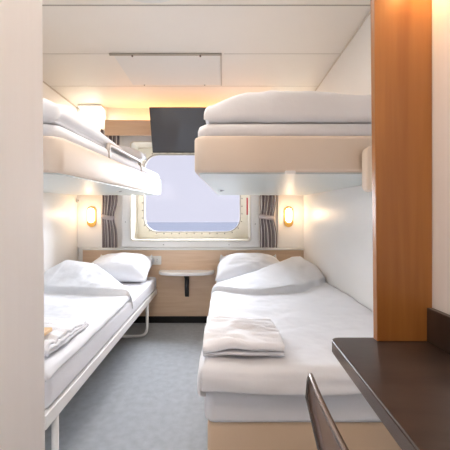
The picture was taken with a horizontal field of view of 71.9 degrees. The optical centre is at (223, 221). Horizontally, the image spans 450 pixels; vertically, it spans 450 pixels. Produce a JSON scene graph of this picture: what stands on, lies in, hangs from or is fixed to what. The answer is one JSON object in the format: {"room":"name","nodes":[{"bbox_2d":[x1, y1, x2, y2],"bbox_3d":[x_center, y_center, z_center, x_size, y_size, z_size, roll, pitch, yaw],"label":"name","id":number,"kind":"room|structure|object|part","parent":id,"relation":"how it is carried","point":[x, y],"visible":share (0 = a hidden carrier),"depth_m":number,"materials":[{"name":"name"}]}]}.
{"room":"ship cabin","nodes":[
{"label":"ship cabin","id":0,"kind":"room"},
{"bbox_2d":[0,0,44,449],"bbox_3d":[-0.436,-0.070,-0.291,0.167,2.140,1.817,0,0,0],"label":"wall","id":1,"kind":"structure","parent":0,"point":[22,374],"depth_m":0.55,"materials":[{"name":"white paint"}]},
{"bbox_2d":[43,83,77,271],"bbox_3d":[-1.510,-0.070,1.990,0.100,2.140,2.740,0,0,0],"label":"wall","id":2,"kind":"structure","parent":0,"point":[60,210],"depth_m":2.75,"materials":[{"name":"white paint"}]},
{"bbox_2d":[43,81,76,107],"bbox_3d":[-1.458,-1.132,1.897,0.004,0.012,2.395,0,0,0],"label":"trim","id":3,"kind":"structure","parent":2,"relation":"attached to","point":[43,81],"depth_m":2.73,"materials":[{"name":"beige"}]},
{"bbox_2d":[43,124,160,194],"bbox_3d":[-1.027,-0.328,2.087,0.857,0.279,1.775,0,0,0],"label":"bunk bed","id":4,"kind":"object","parent":2,"relation":"attached to","point":[73,164],"visible":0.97,"depth_m":1.60,"materials":[{"name":"beige"}]},
{"bbox_2d":[43,98,131,159],"bbox_3d":[-1.048,-0.478,1.713,0.785,0.166,0.985,0,0,0],"label":"duvet","id":5,"kind":"object","parent":4,"relation":"on","point":[54,114],"visible":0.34,"depth_m":1.36,"materials":[{"name":"white fabric"}]},
{"bbox_3d":[-0.640,-0.394,2.035,0.026,0.147,0.637,0,0,2],"label":"guard rail","id":6,"kind":"part","parent":4,"relation":"part of","materials":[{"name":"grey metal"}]},
{"bbox_2d":[118,145,146,162],"bbox_3d":[-0.960,-0.569,2.665,0.600,0.201,0.418,0,0,-4],"label":"pillow","id":7,"kind":"object","parent":4,"relation":"on","point":[134,152],"visible":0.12,"depth_m":2.53,"materials":[{"name":"white fabric"}]},
{"bbox_2d":[45,323,207,449],"bbox_3d":[-0.335,1.025,1.080,2.450,0.050,4.560,0,0,0],"label":"floor","id":8,"kind":"structure","parent":0,"point":[142,395],"depth_m":1.75,"materials":[{"name":"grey carpet"}]},
{"bbox_2d":[45,277,156,449],"bbox_3d":[-1.002,0.768,2.047,0.742,0.460,2.015,0,0,-2],"label":"bed","id":9,"kind":"object","parent":8,"relation":"on","point":[65,383],"visible":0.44,"depth_m":1.44,"materials":[{"name":"white"}]},
{"bbox_3d":[-0.979,0.849,1.130,0.739,0.298,0.025,0,0,-2],"label":"leg","id":10,"kind":"part","parent":9,"relation":"part of","materials":[{"name":"white paint"}]},
{"bbox_2d":[44,260,132,381],"bbox_3d":[-1.003,0.459,1.835,0.769,0.294,1.608,0,0,-2],"label":"duvet","id":11,"kind":"object","parent":9,"relation":"on","point":[74,290],"visible":0.6,"depth_m":2.00,"materials":[{"name":"white fabric"}]},
{"bbox_2d":[44,317,88,355],"bbox_3d":[-0.892,0.457,1.289,0.521,0.067,0.354,0,0,0],"label":"towel","id":12,"kind":"object","parent":11,"relation":"on","point":[63,330],"visible":0.38,"depth_m":1.28,"materials":[{"name":"white fabric"}]},
{"bbox_2d":[44,327,51,335],"bbox_3d":[-0.710,0.423,1.188,0.070,0.016,0.075,0,0,0],"label":"packet","id":13,"kind":"object","parent":12,"relation":"on","point":[47,330],"visible":0.28,"depth_m":1.20,"materials":[{"name":"brown"}]},
{"bbox_2d":[92,253,153,281],"bbox_3d":[-0.965,0.411,2.874,0.620,0.245,0.402,0,0,3],"label":"pillow","id":14,"kind":"object","parent":9,"relation":"on","point":[124,267],"visible":0.8,"depth_m":2.74,"materials":[{"name":"white fabric"}]},
{"bbox_3d":[-1.022,0.849,2.670,0.739,0.298,0.025,0,0,-2],"label":"leg","id":15,"kind":"part","parent":9,"relation":"part of","materials":[{"name":"white paint"}]},
{"bbox_2d":[204,281,401,449],"bbox_3d":[0.358,0.765,2.065,0.856,0.470,2.000,0,0,0],"label":"bed","id":16,"kind":"object","parent":8,"relation":"on","point":[235,421],"visible":0.09,"depth_m":1.08,"materials":[{"name":"beige"}]},
{"bbox_2d":[215,253,279,280],"bbox_3d":[0.245,0.410,2.874,0.660,0.236,0.402,0,0,-2],"label":"pillow","id":17,"kind":"object","parent":16,"relation":"on","point":[230,266],"visible":0.65,"depth_m":2.77,"materials":[{"name":"white fabric"}]},
{"bbox_2d":[197,256,372,396],"bbox_3d":[0.346,0.494,1.922,0.889,0.381,1.814,0,0,0],"label":"duvet","id":18,"kind":"object","parent":16,"relation":"on","point":[308,312],"visible":0.72,"depth_m":1.41,"materials":[{"name":"white fabric"}]},
{"bbox_2d":[202,315,284,355],"bbox_3d":[0.071,0.443,1.254,0.296,0.067,0.348,0,0,0],"label":"towel","id":19,"kind":"object","parent":18,"relation":"on","point":[223,335],"visible":1,"depth_m":1.13,"materials":[{"name":"white fabric"}]},
{"bbox_2d":[305,373,348,449],"bbox_3d":[0.283,0.595,0.255,0.366,0.809,0.326,0,0,0],"label":"chair","id":20,"kind":"object","parent":8,"relation":"on","point":[327,435],"visible":1,"depth_m":0.36,"materials":[{"name":"brown plastic"}]},
{"bbox_3d":[0.136,0.367,0.255,0.068,0.346,0.321,0,0,0],"label":"backrest","id":21,"kind":"part","parent":20,"relation":"part of","materials":[{"name":"brown plastic"}]},
{"bbox_2d":[78,108,277,261],"bbox_3d":[-0.335,-0.070,3.220,2.250,2.140,0.240,0,0,0],"label":"wall","id":22,"kind":"structure","parent":0,"point":[111,113],"depth_m":3.10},
{"bbox_2d":[77,107,105,247],"bbox_3d":[-1.317,-0.443,3.090,0.285,1.395,0.020,0,0,0],"label":"wall panel","id":23,"kind":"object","parent":22,"relation":"attached to","point":[87,237],"depth_m":3.08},
{"bbox_2d":[87,206,95,226],"bbox_3d":[-1.312,-0.052,3.064,0.090,0.205,0.032,0,0,0],"label":"reading lamp","id":24,"kind":"object","parent":22,"relation":"attached to","point":[91,211],"visible":1,"depth_m":3.07,"materials":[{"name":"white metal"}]},
{"bbox_2d":[88,208,93,221],"bbox_3d":[-1.312,-0.066,3.058,0.058,0.142,0.020,0,0,0],"label":"diffuser","id":25,"kind":"object","parent":24,"relation":"attached to","point":[90,210],"depth_m":3.05,"materials":[{"name":"white plastic"}]},
{"bbox_2d":[105,120,150,135],"bbox_3d":[-0.320,-0.906,3.030,1.640,0.153,0.139,0,0,0],"label":"pelmet","id":26,"kind":"object","parent":22,"relation":"attached to","point":[112,127],"visible":0.39,"depth_m":2.96,"materials":[{"name":"brown wood"}]},
{"bbox_2d":[149,107,206,152],"bbox_3d":[-0.343,-0.825,2.835,0.625,0.378,0.248,0,0,0],"label":"television","id":27,"kind":"object","parent":26,"relation":"attached to","point":[173,129],"visible":0.77,"depth_m":2.77,"materials":[{"name":"black plastic"}]},
{"bbox_3d":[-0.315,-0.915,3.025,1.630,0.020,0.018,0,0,0],"label":"rail","id":28,"kind":"object","parent":26,"relation":"attached to","visible":0},
{"bbox_2d":[100,129,119,247],"bbox_3d":[-1.115,-0.326,3.022,0.191,1.148,0.071,0,0,0],"label":"curtain","id":29,"kind":"object","parent":28,"relation":"hanging from","point":[109,202],"visible":0.52,"depth_m":3.01,"materials":[{"name":"fabric"}]},
{"bbox_2d":[259,195,276,247],"bbox_3d":[0.435,-0.326,3.022,0.201,1.148,0.071,0,0,0],"label":"curtain","id":30,"kind":"object","parent":28,"relation":"hanging from","point":[268,233],"visible":0.51,"depth_m":3.01,"materials":[{"name":"fabric"}]},
{"bbox_2d":[134,316,206,322],"bbox_3d":[-0.305,0.967,3.084,2.190,0.066,0.032,0,0,0],"label":"baseboard","id":31,"kind":"structure","parent":22,"relation":"attached to","point":[141,319],"depth_m":3.07,"materials":[{"name":"black plastic"}]},
{"bbox_2d":[122,136,258,247],"bbox_3d":[-0.333,-0.307,3.200,1.365,1.125,0.270,0,0,0],"label":"window","id":32,"kind":"structure","parent":22,"relation":"in","point":[136,233],"depth_m":3.07,"materials":[{"name":"white paint"}]},
{"bbox_3d":[-0.333,-0.305,3.310,1.171,0.966,0.050,0,0,0],"label":"frame","id":33,"kind":"part","parent":32,"relation":"part of","materials":[{"name":"white metal"}]},
{"bbox_2d":[246,198,247,214],"bbox_3d":[0.229,-0.155,3.061,0.014,0.170,0.006,0,0,0],"label":"tag","id":34,"kind":"object","parent":32,"relation":"hanging from","point":[246,198],"visible":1,"depth_m":3.06,"materials":[{"name":"red plastic"}]},
{"bbox_2d":[82,248,303,249],"bbox_3d":[-0.305,0.268,3.078,2.190,0.020,0.045,0,0,0],"label":"trim","id":35,"kind":"structure","parent":22,"relation":"attached to","point":[82,248],"depth_m":3.06,"materials":[{"name":"white paint"}]},
{"bbox_2d":[83,250,303,315],"bbox_3d":[-0.306,0.606,3.084,2.188,0.654,0.029,0,0,0],"label":"headboard","id":36,"kind":"object","parent":22,"relation":"attached to","point":[170,299],"visible":0.42,"depth_m":3.07,"materials":[{"name":"brown wood"}]},
{"bbox_2d":[148,256,160,264],"bbox_3d":[-0.698,0.379,3.063,0.155,0.087,0.014,0,0,0],"label":"wall socket","id":37,"kind":"object","parent":36,"relation":"attached to","point":[157,259],"visible":0.54,"depth_m":3.06,"materials":[{"name":"white paint"}]},
{"bbox_2d":[159,270,213,296],"bbox_3d":[-0.365,0.605,2.969,0.540,0.265,0.200,0,0,0],"label":"side table","id":38,"kind":"object","parent":36,"relation":"attached to","point":[186,273],"visible":1,"depth_m":2.96,"materials":[{"name":"white paint"}]},
{"bbox_2d":[284,206,292,226],"bbox_3d":[0.640,-0.052,3.064,0.090,0.205,0.032,0,0,0],"label":"reading lamp","id":39,"kind":"object","parent":22,"relation":"attached to","point":[288,211],"visible":1,"depth_m":3.07,"materials":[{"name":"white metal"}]},
{"bbox_2d":[286,208,291,221],"bbox_3d":[0.640,-0.066,3.058,0.058,0.142,0.020,0,0,0],"label":"diffuser","id":40,"kind":"object","parent":39,"relation":"attached to","point":[288,210],"depth_m":3.05,"materials":[{"name":"white plastic"}]},
{"bbox_2d":[278,195,302,247],"bbox_3d":[0.662,-0.443,3.090,0.255,1.395,0.020,0,0,0],"label":"wall panel","id":41,"kind":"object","parent":22,"relation":"attached to","point":[288,237],"depth_m":3.08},
{"bbox_2d":[42,0,369,107],"bbox_3d":[-0.335,-1.165,1.080,2.450,0.050,4.560,0,0,0],"label":"ceiling","id":42,"kind":"structure","parent":0,"point":[262,48],"depth_m":1.97,"materials":[{"name":"white paint"}]},
{"bbox_2d":[78,104,103,108],"bbox_3d":[-1.300,-1.126,3.035,0.230,0.026,0.080,0,0,0],"label":"recessed light","id":43,"kind":"object","parent":42,"relation":"in","point":[82,106],"visible":1,"depth_m":3.00,"materials":[{"name":"white paint"}]},
{"bbox_2d":[79,106,102,108],"bbox_3d":[-1.300,-1.116,3.035,0.210,0.006,0.066,0,0,0],"label":"diffuser","id":44,"kind":"object","parent":43,"relation":"attached to","point":[82,107],"depth_m":3.01,"materials":[{"name":"white plastic"}]},
{"bbox_2d":[133,0,169,2],"bbox_3d":[-0.360,-1.119,1.350,0.420,0.039,0.420,0,0,0],"label":"recessed light","id":45,"kind":"object","parent":42,"relation":"in","point":[142,1],"visible":1,"depth_m":1.55,"materials":[{"name":"white paint"}]},
{"bbox_2d":[109,53,221,85],"bbox_3d":[-0.395,-1.128,2.332,0.760,0.022,0.488,0,0,0],"label":"ceiling hatch","id":46,"kind":"object","parent":42,"relation":"attached to","point":[144,69],"visible":1,"depth_m":2.28,"materials":[{"name":"white paint"}]},
{"bbox_3d":[-0.021,-1.133,2.332,0.010,0.013,0.457,0,0,0],"label":"trim","id":47,"kind":"part","parent":46,"relation":"part of","materials":[{"name":"beige"}]},
{"bbox_2d":[42,5,369,5],"bbox_3d":[-0.335,-1.139,1.630,2.250,0.002,0.008,0,0,0],"label":"trim","id":48,"kind":"structure","parent":42,"relation":"attached to","point":[42,5],"depth_m":1.63,"materials":[{"name":"beige"}]},
{"bbox_2d":[303,13,372,311],"bbox_3d":[0.840,-0.070,1.080,0.100,2.140,4.560,0,0,0],"label":"wall","id":49,"kind":"structure","parent":0,"point":[337,224],"depth_m":1.98,"materials":[{"name":"white paint"}]},
{"bbox_2d":[195,124,371,194],"bbox_3d":[0.334,-0.287,2.065,0.904,0.344,1.820,0,0,0],"label":"bunk bed","id":50,"kind":"object","parent":49,"relation":"attached to","point":[231,159],"visible":0.8,"depth_m":1.20,"materials":[{"name":"beige wood"}]},
{"bbox_3d":[0.339,-0.398,2.087,0.890,0.122,1.751,0,0,0],"label":"mattress","id":51,"kind":"part","parent":50,"relation":"part of","materials":[{"name":"white fabric"}]},
{"bbox_2d":[204,90,371,123],"bbox_3d":[0.348,-0.469,1.587,0.855,0.146,0.736,0,0,0],"label":"duvet","id":52,"kind":"object","parent":50,"relation":"on","point":[272,106],"visible":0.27,"depth_m":1.23,"materials":[{"name":"white fabric"}]},
{"bbox_2d":[315,11,369,90],"bbox_3d":[0.788,-1.132,1.948,0.004,0.012,2.295,0,0,0],"label":"trim","id":53,"kind":"structure","parent":49,"relation":"attached to","point":[368,14],"depth_m":2.00,"materials":[{"name":"beige"}]},
{"bbox_2d":[432,0,449,314],"bbox_3d":[0.544,-0.070,-0.226,0.111,2.140,1.948,0,0,0],"label":"wall","id":54,"kind":"structure","parent":0,"point":[440,8],"depth_m":0.70,"materials":[{"name":"white paint"}]},
{"bbox_2d":[332,308,449,449],"bbox_3d":[0.345,0.375,0.202,0.286,0.350,1.103,0,0,0],"label":"desk","id":55,"kind":"object","parent":54,"relation":"attached to","point":[406,384],"visible":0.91,"depth_m":0.56,"materials":[{"name":"brown laminate"}]},
{"bbox_2d":[370,0,431,340],"bbox_3d":[0.416,-0.430,0.735,0.142,1.418,0.020,0,0,0],"label":"wood panel","id":56,"kind":"object","parent":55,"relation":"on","point":[401,30],"visible":0.9,"depth_m":0.72,"materials":[{"name":"orange wood"}]},
{"label":"outside","id":57,"kind":"structure","parent":0,"visible":0},
{"bbox_2d":[146,222,238,230],"bbox_3d":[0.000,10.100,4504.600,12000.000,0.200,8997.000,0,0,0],"label":"sea","id":58,"kind":"structure","parent":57,"point":[156,226],"depth_m":688.91,"materials":[{"name":"blue liquid"}]}
]}

